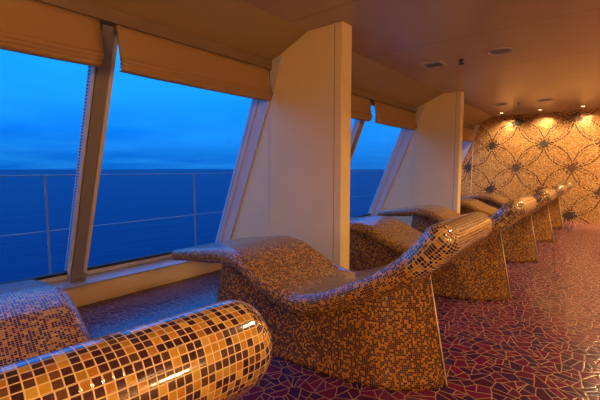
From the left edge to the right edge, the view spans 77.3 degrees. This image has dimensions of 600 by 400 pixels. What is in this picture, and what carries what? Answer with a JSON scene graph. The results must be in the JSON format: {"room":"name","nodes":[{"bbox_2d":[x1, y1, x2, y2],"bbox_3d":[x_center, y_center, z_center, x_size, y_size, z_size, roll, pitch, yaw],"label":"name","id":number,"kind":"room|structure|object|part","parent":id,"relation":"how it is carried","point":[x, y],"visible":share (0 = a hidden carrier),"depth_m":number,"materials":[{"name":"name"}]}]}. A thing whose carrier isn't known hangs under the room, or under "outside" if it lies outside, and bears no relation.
{"room":"spa","nodes":[
{"label":"spa","id":0,"kind":"room"},
{"bbox_2d":[64,261,221,306],"bbox_3d":[-0.243,0.603,4.975,0.140,0.175,11.900,4,6,39],"label":"wall","id":1,"kind":"structure","parent":0,"point":[95,292],"depth_m":3.37,"materials":[{"name":"white paint"}]},
{"bbox_2d":[0,23,100,284],"bbox_3d":[-2.138,-0.205,2.017,0.818,1.822,1.779,4,6,39],"label":"window","id":2,"kind":"structure","parent":1,"relation":"in","point":[47,278],"depth_m":2.73,"materials":[{"name":"white metal"}]},
{"bbox_2d":[0,0,103,67],"bbox_3d":[-1.786,-0.913,1.671,0.111,0.296,1.720,4,6,39],"label":"blind","id":3,"kind":"object","parent":2,"relation":"attached to","point":[30,27],"visible":1,"depth_m":2.10,"materials":[{"name":"beige fabric"}]},
{"bbox_3d":[-2.139,-0.198,2.027,0.721,1.750,1.746,4,6,39],"label":"glass pane","id":4,"kind":"part","parent":2,"relation":"part of","materials":[{"name":"clear glass"}]},
{"bbox_2d":[67,24,113,281],"bbox_3d":[-1.543,-0.257,2.737,0.818,1.840,0.120,4,6,39],"label":"trim","id":5,"kind":"structure","parent":1,"relation":"attached to","point":[102,73],"depth_m":2.68,"materials":[{"name":"beige metal"}]},
{"bbox_2d":[48,258,191,289],"bbox_3d":[-0.241,0.474,4.963,0.225,0.090,11.700,4,6,39],"label":"trim","id":6,"kind":"structure","parent":1,"relation":"on","point":[64,284],"depth_m":3.24,"materials":[{"name":"white paint"}]},
{"bbox_2d":[83,33,258,274],"bbox_3d":[-1.073,-0.314,3.318,0.818,1.822,1.407,4,6,39],"label":"window","id":7,"kind":"structure","parent":1,"relation":"in","point":[98,268],"depth_m":3.30,"materials":[{"name":"white metal"}]},
{"bbox_2d":[113,25,272,215],"bbox_3d":[-0.731,-0.421,3.012,0.109,1.500,1.413,4,6,39],"label":"blind","id":8,"kind":"object","parent":7,"relation":"attached to","point":[141,54],"visible":1,"depth_m":2.79,"materials":[{"name":"beige fabric"}]},
{"bbox_3d":[-0.298,-0.453,3.513,0.021,1.480,0.005,2,5,24],"label":"cord","id":9,"kind":"part","parent":8,"relation":"part of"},
{"bbox_3d":[-0.279,-0.454,3.537,0.021,1.480,0.005,2,5,24],"label":"cord","id":10,"kind":"part","parent":8,"relation":"part of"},
{"bbox_3d":[-1.074,-0.306,3.328,0.721,1.750,1.374,4,6,39],"label":"glass pane","id":11,"kind":"part","parent":7,"relation":"part of","materials":[{"name":"glass"}]},
{"bbox_2d":[222,56,282,240],"bbox_3d":[-0.542,-0.383,3.794,0.996,1.905,0.016,4,6,39],"label":"trim","id":12,"kind":"structure","parent":1,"relation":"attached to","point":[262,108],"depth_m":3.75,"materials":[{"name":"white paint"}]},
{"bbox_2d":[351,119,360,146],"bbox_3d":[0.036,-0.426,4.673,0.818,1.822,1.779,4,6,39],"label":"window","id":13,"kind":"structure","parent":1,"relation":"in","point":[356,124],"depth_m":5.17,"materials":[{"name":"white metal"}]},
{"bbox_2d":[350,120,363,159],"bbox_3d":[0.631,-0.477,5.394,0.818,1.840,0.120,4,6,39],"label":"trim","id":14,"kind":"structure","parent":1,"relation":"attached to","point":[362,121],"depth_m":5.22,"materials":[{"name":"beige metal"}]},
{"bbox_2d":[350,104,405,217],"bbox_3d":[1.101,-0.534,5.974,0.818,1.822,1.407,4,6,39],"label":"window","id":15,"kind":"structure","parent":1,"relation":"in","point":[402,132],"depth_m":6.51,"materials":[{"name":"white metal"}]},
{"bbox_2d":[351,94,372,120],"bbox_3d":[0.387,-1.134,4.328,0.110,0.296,1.720,4,6,39],"label":"blind","id":16,"kind":"object","parent":15,"relation":"attached to","point":[360,106],"visible":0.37,"depth_m":4.76,"materials":[{"name":"beige fabric"}]},
{"bbox_2d":[371,100,417,203],"bbox_3d":[1.444,-0.642,5.668,0.111,1.500,1.413,4,6,39],"label":"blind","id":17,"kind":"object","parent":15,"relation":"attached to","point":[389,115],"visible":1,"depth_m":5.55,"materials":[{"name":"beige fabric"}]},
{"bbox_3d":[1.876,-0.673,6.170,0.021,1.480,0.005,2,5,24],"label":"cord","id":18,"kind":"part","parent":17,"relation":"part of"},
{"bbox_3d":[1.895,-0.675,6.193,0.021,1.480,0.005,2,5,24],"label":"cord","id":19,"kind":"part","parent":17,"relation":"part of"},
{"bbox_2d":[372,105,424,215],"bbox_3d":[1.633,-0.604,6.450,0.996,1.905,0.016,4,6,39],"label":"trim","id":20,"kind":"structure","parent":1,"relation":"attached to","point":[408,134],"depth_m":6.43,"materials":[{"name":"white paint"}]},
{"bbox_2d":[35,0,473,129],"bbox_3d":[0.323,-1.335,4.351,0.200,0.100,11.700,4,6,39],"label":"trim","id":21,"kind":"structure","parent":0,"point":[107,16],"depth_m":2.67,"materials":[{"name":"beige wood"}]},
{"bbox_2d":[86,0,492,125],"bbox_3d":[0.524,-1.463,4.175,0.500,0.295,11.900,4,6,39],"label":"ceiling","id":22,"kind":"structure","parent":0,"point":[236,24],"depth_m":2.98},
{"bbox_2d":[231,21,351,269],"bbox_3d":[-0.234,-0.344,3.652,1.600,2.280,0.152,4,6,39],"label":"pillar","id":23,"kind":"structure","parent":0,"point":[311,98],"depth_m":3.28,"materials":[{"name":"white paint"}]},
{"bbox_2d":[77,222,599,399],"bbox_3d":[2.059,0.875,3.114,6.040,0.060,11.900,4,6,39],"label":"floor","id":24,"kind":"structure","parent":0,"point":[542,342],"depth_m":2.56,"materials":[{"name":"tile"}]},
{"bbox_2d":[0,279,272,399],"bbox_3d":[-0.995,0.571,1.155,2.068,0.870,0.700,5,7,44],"label":"lounger","id":25,"kind":"object","parent":24,"relation":"on","point":[221,350],"visible":1,"depth_m":0.54,"materials":[{"name":"tile"}]},
{"bbox_2d":[171,212,491,390],"bbox_3d":[0.036,0.464,2.443,2.068,0.870,0.700,4,6,39],"label":"lounger","id":26,"kind":"object","parent":24,"relation":"on","point":[378,328],"visible":0.99,"depth_m":1.94,"materials":[{"name":"brown tile"}]},
{"bbox_2d":[349,195,536,300],"bbox_3d":[1.076,0.359,3.713,2.068,0.870,0.700,4,6,39],"label":"lounger","id":27,"kind":"object","parent":24,"relation":"on","point":[480,274],"visible":0.52,"depth_m":3.20,"materials":[{"name":"brown tile"}]},
{"bbox_2d":[377,188,556,262],"bbox_3d":[2.116,0.253,4.984,2.068,0.870,0.700,4,6,39],"label":"lounger","id":28,"kind":"object","parent":24,"relation":"on","point":[518,240],"visible":0.56,"depth_m":4.44,"materials":[{"name":"brown tile"}]},
{"bbox_2d":[460,184,567,241],"bbox_3d":[3.156,0.148,6.254,2.068,0.870,0.700,4,6,39],"label":"lounger","id":29,"kind":"object","parent":24,"relation":"on","point":[541,221],"visible":0.31,"depth_m":5.70,"materials":[{"name":"brown tile"}]},
{"bbox_2d":[461,181,574,227],"bbox_3d":[4.195,0.042,7.525,2.068,0.870,0.700,4,6,39],"label":"lounger","id":30,"kind":"object","parent":24,"relation":"on","point":[496,201],"visible":0.42,"depth_m":6.99,"materials":[{"name":"brown tile"}]},
{"bbox_2d":[242,0,599,116],"bbox_3d":[2.559,-1.433,2.513,4.750,0.080,11.900,4,6,39],"label":"ceiling","id":31,"kind":"structure","parent":0,"point":[555,55],"depth_m":3.51,"materials":[{"name":"beige paint"}]},
{"bbox_2d":[420,60,446,68],"bbox_3d":[1.512,-1.530,4.242,0.230,0.012,0.230,4,6,39],"label":"ceiling vent","id":32,"kind":"object","parent":31,"relation":"in","point":[439,63],"visible":1,"depth_m":4.22,"materials":[{"name":"brown metal"}]},
{"bbox_2d":[492,103,507,105],"bbox_3d":[3.667,-1.749,6.875,0.230,0.012,0.230,4,6,39],"label":"ceiling vent","id":33,"kind":"object","parent":31,"relation":"in","point":[498,104],"visible":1,"depth_m":6.84,"materials":[{"name":"brown metal"}]},
{"bbox_2d":[488,47,513,54],"bbox_3d":[2.015,-1.493,3.769,0.234,0.009,0.234,4,6,39],"label":"ceiling speaker","id":34,"kind":"object","parent":31,"relation":"attached to","point":[505,50],"visible":1,"depth_m":3.76},
{"bbox_2d":[490,49,510,53],"bbox_3d":[2.015,-1.493,3.768,0.197,0.008,0.197,4,6,39],"label":"grille","id":35,"kind":"object","parent":34,"relation":"attached to","point":[495,51],"depth_m":3.76,"materials":[{"name":"grey metal"}]},
{"bbox_2d":[537,99,552,101],"bbox_3d":[4.215,-1.716,6.456,0.234,0.009,0.234,4,6,39],"label":"ceiling speaker","id":36,"kind":"object","parent":31,"relation":"attached to","point":[541,100],"visible":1,"depth_m":6.46},
{"bbox_2d":[381,91,463,225],"bbox_3d":[1.911,-0.566,6.332,1.525,2.280,0.152,4,6,39],"label":"pillar","id":37,"kind":"structure","parent":0,"point":[437,155],"depth_m":6.02,"materials":[{"name":"white paint"}]},
{"bbox_2d":[463,127,474,192],"bbox_3d":[3.618,-0.862,8.325,0.111,1.500,1.413,4,6,39],"label":"blind","id":38,"kind":"object","parent":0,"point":[468,134],"visible":0.56,"depth_m":8.53,"materials":[{"name":"beige fabric"}]},
{"bbox_2d":[461,108,599,223],"bbox_3d":[5.571,-0.724,7.747,6.600,2.360,0.100,4,6,39],"label":"wall","id":39,"kind":"structure","parent":0,"point":[514,156],"depth_m":8.00,"materials":[{"name":"tile"}]},
{"bbox_2d":[462,125,479,161],"bbox_3d":[3.807,-0.825,9.107,0.996,1.905,0.016,4,6,39],"label":"trim","id":40,"kind":"structure","parent":39,"relation":"attached to","point":[467,144],"depth_m":8.92,"materials":[{"name":"white paint"}]},
{"bbox_3d":[-0.642,0.772,5.316,0.890,0.100,15.700,4,6,39],"label":"deck","id":41,"kind":"object","parent":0,"visible":0},
{"bbox_2d":[0,171,383,273],"bbox_3d":[-0.105,0.085,6.308,0.100,1.106,15.600,4,6,39],"label":"deck railing","id":42,"kind":"object","parent":41,"relation":"on","point":[45,176],"visible":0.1,"depth_m":3.85,"materials":[{"name":"metal"}]},
{"bbox_3d":[-2.374,0.318,3.536,0.100,1.100,0.100,4,6,39],"label":"post","id":43,"kind":"part","parent":42,"relation":"part of","materials":[{"name":"metal"}]},
{"bbox_3d":[-0.105,0.063,6.306,0.011,0.012,15.600,4,6,39],"label":"rail","id":44,"kind":"part","parent":42,"relation":"part of","materials":[{"name":"metal"}]},
{"bbox_3d":[-0.105,-0.460,6.263,0.011,0.012,15.600,4,6,39],"label":"handrail","id":45,"kind":"part","parent":42,"relation":"part of","materials":[{"name":"metal"}]},
{"bbox_3d":[-1.344,0.214,4.795,0.100,1.100,0.100,4,6,39],"label":"post","id":46,"kind":"part","parent":42,"relation":"part of","materials":[{"name":"metal"}]},
{"label":"outside","id":47,"kind":"structure","parent":0,"visible":0},
{"bbox_2d":[0,169,384,282],"bbox_3d":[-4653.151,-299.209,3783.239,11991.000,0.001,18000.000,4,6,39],"label":"sea","id":48,"kind":"structure","parent":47,"point":[120,198],"depth_m":133.19,"materials":[{"name":"blue liquid"}]}
]}

